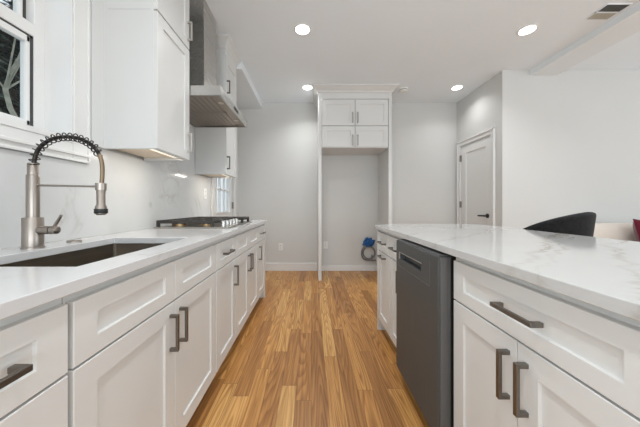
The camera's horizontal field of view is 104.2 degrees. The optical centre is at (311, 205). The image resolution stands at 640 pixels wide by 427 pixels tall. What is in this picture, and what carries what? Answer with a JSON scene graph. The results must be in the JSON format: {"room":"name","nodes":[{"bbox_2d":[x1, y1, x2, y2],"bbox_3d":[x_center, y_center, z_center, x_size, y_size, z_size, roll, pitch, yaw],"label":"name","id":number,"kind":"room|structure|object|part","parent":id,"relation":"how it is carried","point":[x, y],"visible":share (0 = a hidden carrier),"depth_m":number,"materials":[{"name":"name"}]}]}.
{"room":"kitchen","nodes":[
{"label":"kitchen","id":0,"kind":"room"},
{"bbox_2d":[4,107,238,248],"bbox_3d":[-1.315,-0.320,0.377,0.200,2.800,7.753,0,0,0],"label":"wall","id":1,"kind":"structure","parent":0,"point":[112,150],"depth_m":4.03,"materials":[{"name":"paint"}]},
{"bbox_2d":[0,0,90,163],"bbox_3d":[-1.286,-0.879,0.801,0.217,1.308,1.068,0,0,0],"label":"window","id":2,"kind":"structure","parent":1,"relation":"in","point":[54,36],"depth_m":1.24,"materials":[{"name":"paint"}]},
{"bbox_3d":[-1.341,-0.584,0.800,0.028,0.429,0.747,0,0,0],"label":"sash","id":3,"kind":"part","parent":2,"relation":"part of","materials":[{"name":"paint"}]},
{"bbox_3d":[-1.358,-0.838,0.801,0.066,0.060,0.782,0,0,0],"label":"meeting rail","id":4,"kind":"part","parent":2,"relation":"part of","materials":[{"name":"paint"}]},
{"bbox_3d":[-1.376,-1.115,0.800,0.030,0.530,0.747,0,0,0],"label":"sash","id":5,"kind":"part","parent":2,"relation":"part of","materials":[{"name":"paint"}]},
{"bbox_3d":[-1.360,-0.887,0.801,0.070,1.105,0.882,0,0,0],"label":"frame","id":6,"kind":"part","parent":2,"relation":"part of","materials":[{"name":"paint"}]},
{"bbox_3d":[-1.200,-0.879,0.801,0.031,1.308,1.068,0,0,0],"label":"casing","id":7,"kind":"part","parent":2,"relation":"part of","materials":[{"name":"paint"}]},
{"bbox_2d":[0,124,209,248],"bbox_3d":[-1.208,-0.367,1.558,0.015,1.066,2.775,0,0,0],"label":"backsplash","id":8,"kind":"structure","parent":1,"relation":"attached to","point":[139,193],"depth_m":1.43,"materials":[{"name":"stone"}]},
{"bbox_2d":[204,188,206,198],"bbox_3d":[-1.196,-0.140,2.800,0.008,0.118,0.072,0,0,0],"label":"wall outlet","id":9,"kind":"object","parent":8,"relation":"attached to","point":[205,189],"visible":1,"depth_m":2.80,"materials":[{"name":"white plastic"}]},
{"bbox_2d":[91,0,192,160],"bbox_3d":[-1.012,-1.024,1.569,0.373,1.391,0.459,0,0,0],"label":"upper cabinet","id":10,"kind":"object","parent":1,"relation":"attached to","point":[140,48],"visible":0.99,"depth_m":1.42,"materials":[{"name":"paint"}]},
{"bbox_3d":[-1.049,-0.339,1.608,0.298,0.022,0.380,0,0,0],"label":"rail","id":11,"kind":"part","parent":10,"relation":"part of","materials":[{"name":"paint"}]},
{"bbox_3d":[-0.890,-1.337,1.608,0.020,0.425,0.374,0,0,0],"label":"door","id":12,"kind":"part","parent":10,"relation":"part of","materials":[{"name":"paint"}]},
{"bbox_3d":[-0.890,-0.723,1.608,0.020,0.785,0.374,0,0,0],"label":"door","id":13,"kind":"part","parent":10,"relation":"part of","materials":[{"name":"paint"}]},
{"bbox_3d":[-0.864,-1.240,1.768,0.034,0.135,0.012,0,0,0],"label":"handle","id":14,"kind":"part","parent":10,"relation":"part of","materials":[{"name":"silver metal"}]},
{"bbox_3d":[-0.864,-0.450,1.768,0.034,0.135,0.012,0,0,0],"label":"handle","id":15,"kind":"part","parent":10,"relation":"part of","materials":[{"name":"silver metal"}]},
{"bbox_2d":[189,0,246,127],"bbox_3d":[-0.928,-1.262,2.179,0.540,0.914,0.753,0,0,0],"label":"range hood","id":16,"kind":"object","parent":1,"relation":"attached to","point":[210,106],"visible":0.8,"depth_m":2.05,"materials":[{"name":"silver metal"}]},
{"bbox_2d":[195,34,240,177],"bbox_3d":[-1.012,-1.024,2.708,0.373,1.391,0.443,0,0,0],"label":"upper cabinet","id":17,"kind":"object","parent":1,"relation":"attached to","point":[215,148],"visible":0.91,"depth_m":2.56,"materials":[{"name":"paint"}]},
{"bbox_3d":[-1.049,-0.339,2.746,0.298,0.022,0.368,0,0,0],"label":"rail","id":18,"kind":"part","parent":17,"relation":"part of","materials":[{"name":"paint"}]},
{"bbox_3d":[-1.008,-1.669,2.708,0.365,0.099,0.443,0,0,0],"label":"crown","id":19,"kind":"part","parent":17,"relation":"part of","materials":[{"name":"paint"}]},
{"bbox_3d":[-0.890,-1.337,2.746,0.020,0.425,0.362,0,0,0],"label":"door","id":20,"kind":"part","parent":17,"relation":"part of","materials":[{"name":"paint"}]},
{"bbox_3d":[-0.890,-0.723,2.746,0.020,0.785,0.362,0,0,0],"label":"door","id":21,"kind":"part","parent":17,"relation":"part of","materials":[{"name":"paint"}]},
{"bbox_2d":[211,178,235,216],"bbox_3d":[-1.238,0.005,3.485,0.085,2.150,0.950,0,0,0],"label":"window","id":22,"kind":"structure","parent":1,"relation":"in","point":[230,205],"depth_m":3.56,"materials":[{"name":"paint"}]},
{"bbox_2d":[236,60,261,108],"bbox_3d":[-1.020,-1.670,3.546,0.390,0.100,1.213,0,0,0],"label":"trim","id":23,"kind":"structure","parent":1,"relation":"attached to","point":[247,95],"depth_m":3.55,"materials":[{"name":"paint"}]},
{"bbox_2d":[186,271,428,426],"bbox_3d":[2.342,1.120,0.327,7.515,0.080,7.853,0,0,0],"label":"floor","id":24,"kind":"structure","parent":0,"point":[311,352],"depth_m":1.70,"materials":[{"name":"brown wood"}]},
{"bbox_2d":[0,298,67,426],"bbox_3d":[-0.857,0.638,0.381,0.683,0.883,0.371,0,0,0],"label":"base cabinet","id":25,"kind":"object","parent":24,"relation":"on","point":[33,342],"visible":0.98,"depth_m":0.50,"materials":[{"name":"paint"}]},
{"bbox_3d":[-0.532,0.298,0.390,0.034,0.012,0.142,0,0,0],"label":"handle","id":26,"kind":"part","parent":25,"relation":"part of","materials":[{"name":"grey metal"}]},
{"bbox_3d":[-0.558,0.673,0.381,0.020,0.584,0.361,0,0,0],"label":"door","id":27,"kind":"part","parent":25,"relation":"part of","materials":[{"name":"paint"}]},
{"bbox_2d":[62,242,215,426],"bbox_3d":[-0.857,0.638,1.000,0.683,0.883,0.863,0,0,0],"label":"base cabinet","id":28,"kind":"object","parent":24,"relation":"on","point":[142,342],"visible":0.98,"depth_m":0.83,"materials":[{"name":"paint"}]},
{"bbox_3d":[-0.558,0.298,0.786,0.020,0.154,0.424,0,0,0],"label":"drawer","id":29,"kind":"part","parent":28,"relation":"part of","materials":[{"name":"paint"}]},
{"bbox_3d":[-0.558,0.673,0.786,0.020,0.584,0.424,0,0,0],"label":"door","id":30,"kind":"part","parent":28,"relation":"part of","materials":[{"name":"paint"}]},
{"bbox_2d":[0,220,266,319],"bbox_3d":[-0.866,0.181,1.560,0.669,0.030,2.780,0,0,0],"label":"countertop","id":31,"kind":"structure","parent":28,"relation":"on","point":[22,289],"depth_m":0.76,"materials":[{"name":"stone"}]},
{"bbox_2d":[20,132,107,248],"bbox_3d":[-0.972,-0.062,0.983,0.325,0.455,0.068,0,0,0],"label":"faucet","id":32,"kind":"object","parent":31,"relation":"on","point":[33,229],"visible":1,"depth_m":0.97,"materials":[{"name":"silver metal"}]},
{"bbox_3d":[-1.003,0.061,0.983,0.039,0.054,0.011,0,0,0],"label":"lever","id":33,"kind":"part","parent":32,"relation":"part of","materials":[{"name":"silver metal"}]},
{"bbox_3d":[-0.957,-0.076,0.983,0.287,0.028,0.036,0,0,0],"label":"support arm","id":34,"kind":"part","parent":32,"relation":"part of","materials":[{"name":"silver metal"}]},
{"bbox_2d":[66,239,81,242],"bbox_3d":[-1.100,0.162,1.155,0.054,0.008,0.054,0,0,0],"label":"cover","id":35,"kind":"object","parent":31,"relation":"on","point":[76,240],"visible":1,"depth_m":1.14,"materials":[{"name":"silver metal"}]},
{"bbox_2d":[0,243,165,266],"bbox_3d":[-0.838,0.306,0.992,0.425,0.219,0.657,0,0,0],"label":"sink","id":36,"kind":"object","parent":31,"relation":"in","point":[90,255],"visible":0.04,"depth_m":1.13,"materials":[{"name":"silver metal"}]},
{"bbox_2d":[153,217,251,228],"bbox_3d":[-0.887,0.136,2.185,0.555,0.059,0.710,0,0,0],"label":"cooktop","id":37,"kind":"object","parent":31,"relation":"in","point":[190,222],"visible":1,"depth_m":1.89,"materials":[{"name":"metal"}]},
{"bbox_2d":[153,221,251,228],"bbox_3d":[-0.887,0.161,2.185,0.555,0.010,0.710,0,0,0],"label":"tray","id":38,"kind":"object","parent":37,"relation":"on","point":[231,224],"depth_m":1.89,"materials":[{"name":"metal"}]},
{"bbox_3d":[-0.672,0.133,1.896,0.044,0.046,0.044,0,0,0],"label":"knob","id":39,"kind":"part","parent":37,"relation":"part of","materials":[{"name":"silver metal"}]},
{"bbox_3d":[-0.532,0.492,0.966,0.034,0.142,0.012,0,0,0],"label":"handle","id":40,"kind":"part","parent":28,"relation":"part of","materials":[{"name":"grey metal"}]},
{"bbox_3d":[-0.532,0.492,1.036,0.034,0.142,0.012,0,0,0],"label":"handle","id":41,"kind":"part","parent":28,"relation":"part of","materials":[{"name":"grey metal"}]},
{"bbox_3d":[-0.558,0.298,1.214,0.020,0.154,0.425,0,0,0],"label":"drawer","id":42,"kind":"part","parent":28,"relation":"part of","materials":[{"name":"paint"}]},
{"bbox_3d":[-0.558,0.673,1.214,0.020,0.584,0.425,0,0,0],"label":"door","id":43,"kind":"part","parent":28,"relation":"part of","materials":[{"name":"paint"}]},
{"bbox_2d":[213,235,238,372],"bbox_3d":[-0.857,0.638,1.616,0.683,0.883,0.366,0,0,0],"label":"base cabinet","id":44,"kind":"object","parent":24,"relation":"on","point":[225,247],"visible":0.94,"depth_m":1.59,"materials":[{"name":"paint"}]},
{"bbox_3d":[-0.558,0.298,1.616,0.020,0.154,0.356,0,0,0],"label":"drawer","id":45,"kind":"part","parent":44,"relation":"part of","materials":[{"name":"paint"}]},
{"bbox_3d":[-0.558,0.673,1.616,0.020,0.584,0.356,0,0,0],"label":"door","id":46,"kind":"part","parent":44,"relation":"part of","materials":[{"name":"paint"}]},
{"bbox_3d":[-0.532,0.298,1.615,0.034,0.012,0.142,0,0,0],"label":"handle","id":47,"kind":"part","parent":44,"relation":"part of","materials":[{"name":"grey metal"}]},
{"bbox_3d":[-0.532,0.492,1.765,0.034,0.142,0.012,0,0,0],"label":"handle","id":48,"kind":"part","parent":44,"relation":"part of","materials":[{"name":"grey metal"}]},
{"bbox_2d":[233,227,257,338],"bbox_3d":[-0.857,0.638,2.180,0.683,0.883,0.758,0,0,0],"label":"base cabinet","id":49,"kind":"object","parent":24,"relation":"on","point":[246,242],"visible":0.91,"depth_m":2.10,"materials":[{"name":"paint"}]},
{"bbox_3d":[-0.558,0.298,1.992,0.020,0.154,0.372,0,0,0],"label":"drawer","id":50,"kind":"part","parent":49,"relation":"part of","materials":[{"name":"paint"}]},
{"bbox_3d":[-0.558,0.673,1.992,0.020,0.584,0.372,0,0,0],"label":"door","id":51,"kind":"part","parent":49,"relation":"part of","materials":[{"name":"paint"}]},
{"bbox_3d":[-0.532,0.492,2.146,0.034,0.142,0.012,0,0,0],"label":"handle","id":52,"kind":"part","parent":49,"relation":"part of","materials":[{"name":"grey metal"}]},
{"bbox_3d":[-0.532,0.492,2.214,0.034,0.142,0.012,0,0,0],"label":"handle","id":53,"kind":"part","parent":49,"relation":"part of","materials":[{"name":"grey metal"}]},
{"bbox_3d":[-0.558,0.673,2.368,0.020,0.584,0.372,0,0,0],"label":"door","id":54,"kind":"part","parent":49,"relation":"part of","materials":[{"name":"paint"}]},
{"bbox_3d":[-0.558,0.298,2.368,0.020,0.154,0.372,0,0,0],"label":"drawer","id":55,"kind":"part","parent":49,"relation":"part of","materials":[{"name":"paint"}]},
{"bbox_2d":[256,224,265,298],"bbox_3d":[-0.857,0.638,2.745,0.683,0.883,0.369,0,0,0],"label":"base cabinet","id":56,"kind":"object","parent":24,"relation":"on","point":[261,228],"visible":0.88,"depth_m":2.73,"materials":[{"name":"paint"}]},
{"bbox_3d":[-0.558,0.298,2.745,0.020,0.154,0.359,0,0,0],"label":"drawer","id":57,"kind":"part","parent":56,"relation":"part of","materials":[{"name":"paint"}]},
{"bbox_3d":[-0.558,0.673,2.745,0.020,0.584,0.359,0,0,0],"label":"door","id":58,"kind":"part","parent":56,"relation":"part of","materials":[{"name":"paint"}]},
{"bbox_2d":[259,223,264,297],"bbox_3d":[-0.872,0.638,2.940,0.648,0.883,0.016,0,0,0],"label":"end panel","id":59,"kind":"object","parent":24,"relation":"on","point":[263,292],"visible":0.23,"depth_m":2.93,"materials":[{"name":"paint"}]},
{"bbox_2d":[313,84,398,280],"bbox_3d":[0.630,-0.320,3.828,1.210,2.799,0.649,0,0,0],"label":"tall cabinet","id":60,"kind":"object","parent":24,"relation":"on","point":[352,119],"visible":0.96,"depth_m":3.60,"materials":[{"name":"paint"}]},
{"bbox_3d":[0.122,-0.285,3.873,0.045,2.730,0.557,0,0,0],"label":"panel","id":61,"kind":"part","parent":60,"relation":"part of","materials":[{"name":"paint"}]},
{"bbox_3d":[0.390,-1.350,3.605,0.473,0.370,0.020,0,0,0],"label":"door","id":62,"kind":"part","parent":60,"relation":"part of","materials":[{"name":"paint"}]},
{"bbox_3d":[0.390,-1.002,3.605,0.473,0.293,0.020,0,0,0],"label":"door","id":63,"kind":"part","parent":60,"relation":"part of","materials":[{"name":"paint"}]},
{"bbox_3d":[0.630,-1.677,3.828,1.210,0.084,0.649,0,0,0],"label":"crown","id":64,"kind":"part","parent":60,"relation":"part of","materials":[{"name":"paint"}]},
{"bbox_3d":[0.871,-1.350,3.605,0.473,0.370,0.020,0,0,0],"label":"door","id":65,"kind":"part","parent":60,"relation":"part of","materials":[{"name":"paint"}]},
{"bbox_3d":[0.871,-1.002,3.605,0.473,0.293,0.020,0,0,0],"label":"door","id":66,"kind":"part","parent":60,"relation":"part of","materials":[{"name":"paint"}]},
{"bbox_3d":[1.137,-0.285,3.873,0.045,2.730,0.557,0,0,0],"label":"panel","id":67,"kind":"part","parent":60,"relation":"part of","materials":[{"name":"paint"}]},
{"bbox_2d":[377,229,391,335],"bbox_3d":[0.880,0.638,2.013,0.673,0.883,0.345,0,0,0],"label":"base cabinet","id":68,"kind":"object","parent":24,"relation":"on","point":[383,241],"depth_m":2.02,"materials":[{"name":"paint"}]},
{"bbox_3d":[0.897,0.638,2.176,0.640,0.883,0.018,0,0,0],"label":"end panel","id":69,"kind":"part","parent":68,"relation":"part of","materials":[{"name":"white wood"}]},
{"bbox_3d":[0.587,0.298,2.002,0.020,0.154,0.315,0,0,0],"label":"drawer","id":70,"kind":"part","parent":68,"relation":"part of","materials":[{"name":"paint"}]},
{"bbox_2d":[375,224,639,321],"bbox_3d":[1.036,0.181,1.327,0.967,0.030,1.935,0,0,0],"label":"countertop","id":71,"kind":"structure","parent":68,"relation":"on","point":[604,273],"depth_m":0.82,"materials":[{"name":"stone"}]},
{"bbox_2d":[388,235,403,345],"bbox_3d":[0.871,0.638,1.705,0.653,0.883,0.266,0,0,0],"label":"base cabinet","id":72,"kind":"object","parent":24,"relation":"on","point":[393,238],"visible":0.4,"depth_m":1.77,"materials":[{"name":"paint"}]},
{"bbox_3d":[0.587,0.673,1.706,0.020,0.584,0.255,0,0,0],"label":"door","id":73,"kind":"part","parent":72,"relation":"part of","materials":[{"name":"paint"}]},
{"bbox_3d":[0.587,0.298,1.706,0.020,0.154,0.255,0,0,0],"label":"drawer","id":74,"kind":"part","parent":72,"relation":"part of","materials":[{"name":"paint"}]},
{"bbox_2d":[396,239,455,426],"bbox_3d":[0.859,0.643,1.302,0.662,0.874,0.523,0,0,0],"label":"dishwasher","id":75,"kind":"object","parent":24,"relation":"on","point":[425,299],"visible":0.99,"depth_m":1.15,"materials":[{"name":"grey metal"}]},
{"bbox_3d":[0.540,0.295,1.351,0.024,0.042,0.305,0,0,0],"label":"handle trim","id":76,"kind":"part","parent":75,"relation":"part of","materials":[{"name":"silver metal"}]},
{"bbox_3d":[0.532,0.303,1.315,0.002,0.117,0.399,0,0,0],"label":"handle plate","id":77,"kind":"part","parent":75,"relation":"part of","materials":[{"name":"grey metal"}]},
{"bbox_3d":[0.561,0.604,1.043,0.042,0.775,0.004,0,0,0],"label":"edge trim","id":78,"kind":"part","parent":75,"relation":"part of","materials":[{"name":"grey metal"}]},
{"bbox_2d":[454,257,639,426],"bbox_3d":[0.871,0.638,0.709,0.653,0.883,0.638,0,0,0],"label":"base cabinet","id":79,"kind":"object","parent":24,"relation":"on","point":[526,354],"visible":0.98,"depth_m":0.64,"materials":[{"name":"paint"}]},
{"bbox_3d":[0.587,0.673,0.856,0.020,0.584,0.310,0,0,0],"label":"door","id":80,"kind":"part","parent":79,"relation":"part of","materials":[{"name":"paint"}]},
{"bbox_3d":[0.561,0.492,0.729,0.034,0.142,0.012,0,0,0],"label":"handle","id":81,"kind":"part","parent":79,"relation":"part of","materials":[{"name":"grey metal"}]},
{"bbox_3d":[0.561,0.298,0.690,0.034,0.012,0.142,0,0,0],"label":"handle","id":82,"kind":"part","parent":79,"relation":"part of","materials":[{"name":"grey metal"}]},
{"bbox_3d":[0.561,0.492,0.667,0.034,0.142,0.012,0,0,0],"label":"handle","id":83,"kind":"part","parent":79,"relation":"part of","materials":[{"name":"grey metal"}]},
{"bbox_3d":[0.587,0.673,0.547,0.020,0.584,0.302,0,0,0],"label":"door","id":84,"kind":"part","parent":79,"relation":"part of","materials":[{"name":"paint"}]},
{"bbox_2d":[523,212,596,236],"bbox_3d":[1.766,0.560,1.849,0.478,1.042,0.457,0,0,0],"label":"counter stool","id":85,"kind":"object","parent":24,"relation":"on","point":[583,224],"visible":0.2,"depth_m":1.64,"materials":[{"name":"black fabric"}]},
{"bbox_2d":[593,223,635,240],"bbox_3d":[4.110,0.637,2.692,2.200,0.886,0.865,0,0,0],"label":"sofa","id":86,"kind":"object","parent":24,"relation":"on","point":[620,231],"visible":0.06,"depth_m":2.78,"materials":[{"name":"beige fabric"}]},
{"bbox_2d":[633,219,639,241],"bbox_3d":[3.640,0.365,2.600,0.473,0.459,0.200,0,0,0],"label":"throw pillow","id":87,"kind":"object","parent":86,"relation":"on","point":[636,224],"visible":0.81,"depth_m":2.63,"materials":[{"name":"red fabric"}]},
{"bbox_2d":[239,103,456,265],"bbox_3d":[0.652,-0.320,4.203,3.735,2.800,0.100,0,0,0],"label":"wall","id":88,"kind":"structure","parent":0,"point":[278,144],"depth_m":4.15,"materials":[{"name":"paint"}]},
{"bbox_2d":[278,243,282,249],"bbox_3d":[-0.515,0.680,4.149,0.072,0.118,0.008,0,0,0],"label":"wall outlet","id":89,"kind":"object","parent":88,"relation":"attached to","point":[280,245],"visible":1,"depth_m":4.15,"materials":[{"name":"white plastic"}]},
{"bbox_2d":[265,263,376,270],"bbox_3d":[0.710,1.015,4.145,3.420,0.130,0.016,0,0,0],"label":"baseboard","id":90,"kind":"structure","parent":88,"relation":"attached to","point":[268,266],"depth_m":4.14,"materials":[{"name":"paint"}]},
{"bbox_2d":[323,241,327,248],"bbox_3d":[0.235,0.650,4.149,0.072,0.118,0.008,0,0,0],"label":"wall outlet","id":91,"kind":"object","parent":88,"relation":"attached to","point":[325,243],"visible":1,"depth_m":4.15,"materials":[{"name":"white plastic"}]},
{"bbox_2d":[361,237,375,260],"bbox_3d":[0.943,0.715,4.108,0.246,0.400,0.087,0,0,0],"label":"hose","id":92,"kind":"object","parent":88,"relation":"attached to","point":[368,242],"visible":1,"depth_m":4.09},
{"bbox_2d":[205,0,639,102],"bbox_3d":[2.342,-1.770,0.327,7.515,0.100,7.853,0,0,0],"label":"ceiling","id":93,"kind":"structure","parent":0,"point":[429,48],"depth_m":2.62,"materials":[{"name":"paint"}]},
{"bbox_2d":[294,23,310,34],"bbox_3d":[-0.087,-1.715,2.420,0.160,0.009,0.160,0,0,0],"label":"recessed light","id":94,"kind":"object","parent":93,"relation":"in","point":[301,28],"visible":1,"depth_m":2.41,"materials":[{"name":"white plastic"}]},
{"bbox_2d":[296,25,308,34],"bbox_3d":[-0.087,-1.712,2.420,0.132,0.003,0.132,0,0,0],"label":"diffuser","id":95,"kind":"object","parent":94,"relation":"attached to","point":[300,29],"depth_m":2.41,"materials":[{"name":"white plastic"}]},
{"bbox_2d":[302,84,312,89],"bbox_3d":[-0.058,-1.715,3.600,0.160,0.009,0.160,0,0,0],"label":"recessed light","id":96,"kind":"object","parent":93,"relation":"in","point":[307,86],"visible":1,"depth_m":3.59,"materials":[{"name":"white plastic"}]},
{"bbox_2d":[303,85,311,89],"bbox_3d":[-0.058,-1.712,3.600,0.132,0.003,0.132,0,0,0],"label":"diffuser","id":97,"kind":"object","parent":96,"relation":"attached to","point":[307,87],"depth_m":3.59,"materials":[{"name":"white plastic"}]},
{"bbox_2d":[399,87,407,92],"bbox_3d":[1.352,-1.698,3.660,0.136,0.042,0.136,0,0,0],"label":"smoke detector","id":98,"kind":"object","parent":93,"relation":"attached to","point":[402,89],"visible":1,"depth_m":3.62,"materials":[{"name":"white plastic"}]},
{"bbox_2d":[451,85,462,89],"bbox_3d":[2.110,-1.715,3.610,0.160,0.009,0.160,0,0,0],"label":"recessed light","id":99,"kind":"object","parent":93,"relation":"in","point":[457,87],"visible":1,"depth_m":3.59,"materials":[{"name":"white plastic"}]},
{"bbox_2d":[452,86,461,89],"bbox_3d":[2.110,-1.712,3.610,0.132,0.003,0.132,0,0,0],"label":"diffuser","id":100,"kind":"object","parent":99,"relation":"attached to","point":[454,87],"depth_m":3.59,"materials":[{"name":"white plastic"}]},
{"bbox_2d":[517,24,537,35],"bbox_3d":[2.105,-1.715,2.427,0.160,0.009,0.160,0,0,0],"label":"recessed light","id":101,"kind":"object","parent":93,"relation":"in","point":[525,30],"visible":1,"depth_m":2.41,"materials":[{"name":"white plastic"}]},
{"bbox_2d":[519,25,535,34],"bbox_3d":[2.105,-1.712,2.427,0.132,0.003,0.132,0,0,0],"label":"diffuser","id":102,"kind":"object","parent":101,"relation":"attached to","point":[525,30],"depth_m":2.42,"materials":[{"name":"white plastic"}]},
{"bbox_2d":[530,2,639,74],"bbox_3d":[2.935,-1.688,-0.172,0.330,0.065,6.656,0,0,0],"label":"ceiling beam","id":103,"kind":"structure","parent":93,"relation":"attached to","point":[626,24],"depth_m":2.54,"materials":[{"name":"paint"}]},
{"bbox_2d":[584,3,632,19],"bbox_3d":[2.620,-1.717,2.205,0.210,0.006,0.186,0,0,0],"label":"ceiling vent","id":104,"kind":"object","parent":93,"relation":"in","point":[609,10],"visible":1,"depth_m":2.19,"materials":[{"name":"metal"}]},
{"bbox_2d":[457,75,495,225],"bbox_3d":[2.470,-0.320,3.704,0.100,2.800,0.897,0,0,0],"label":"wall","id":105,"kind":"structure","parent":0,"point":[476,112],"depth_m":3.61,"materials":[{"name":"paint"}]},
{"bbox_2d":[457,127,494,225],"bbox_3d":[2.439,0.021,3.688,0.162,2.117,0.829,0,0,0],"label":"door","id":106,"kind":"structure","parent":105,"relation":"in","point":[476,153],"depth_m":3.65,"materials":[{"name":"paint"}]},
{"bbox_2d":[496,70,639,228],"bbox_3d":[4.210,-0.320,3.206,3.580,2.800,0.100,0,0,0],"label":"wall","id":107,"kind":"structure","parent":0,"point":[568,142],"depth_m":3.16,"materials":[{"name":"paint"}]},
{"label":"outside","id":108,"kind":"structure","parent":0,"visible":0},
{"bbox_3d":[-20.718,1.530,10.000,38.565,0.100,60.000,0,0,0],"label":"ground","id":109,"kind":"structure","parent":108,"visible":0},
{"bbox_2d":[0,0,12,108],"bbox_3d":[-8.847,-2.319,7.294,3.689,7.602,3.471,0,0,0],"label":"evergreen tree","id":110,"kind":"object","parent":109,"relation":"on","point":[10,3],"visible":0.02,"depth_m":7.16,"materials":[{"name":"green plant"}]},
{"bbox_2d":[0,6,19,117],"bbox_3d":[-5.860,-1.219,4.890,2.795,5.403,2.716,0,0,0],"label":"evergreen tree","id":111,"kind":"object","parent":109,"relation":"on","point":[6,40],"visible":0.07,"depth_m":4.75,"materials":[{"name":"green plant"}]},
{"bbox_2d":[0,38,19,116],"bbox_3d":[-4.294,-1.746,3.859,1.627,6.456,1.799,0,0,0],"label":"bare tree","id":112,"kind":"object","parent":109,"relation":"on","point":[12,71],"visible":0.19,"depth_m":3.64,"materials":[{"name":"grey plant"}]}
]}

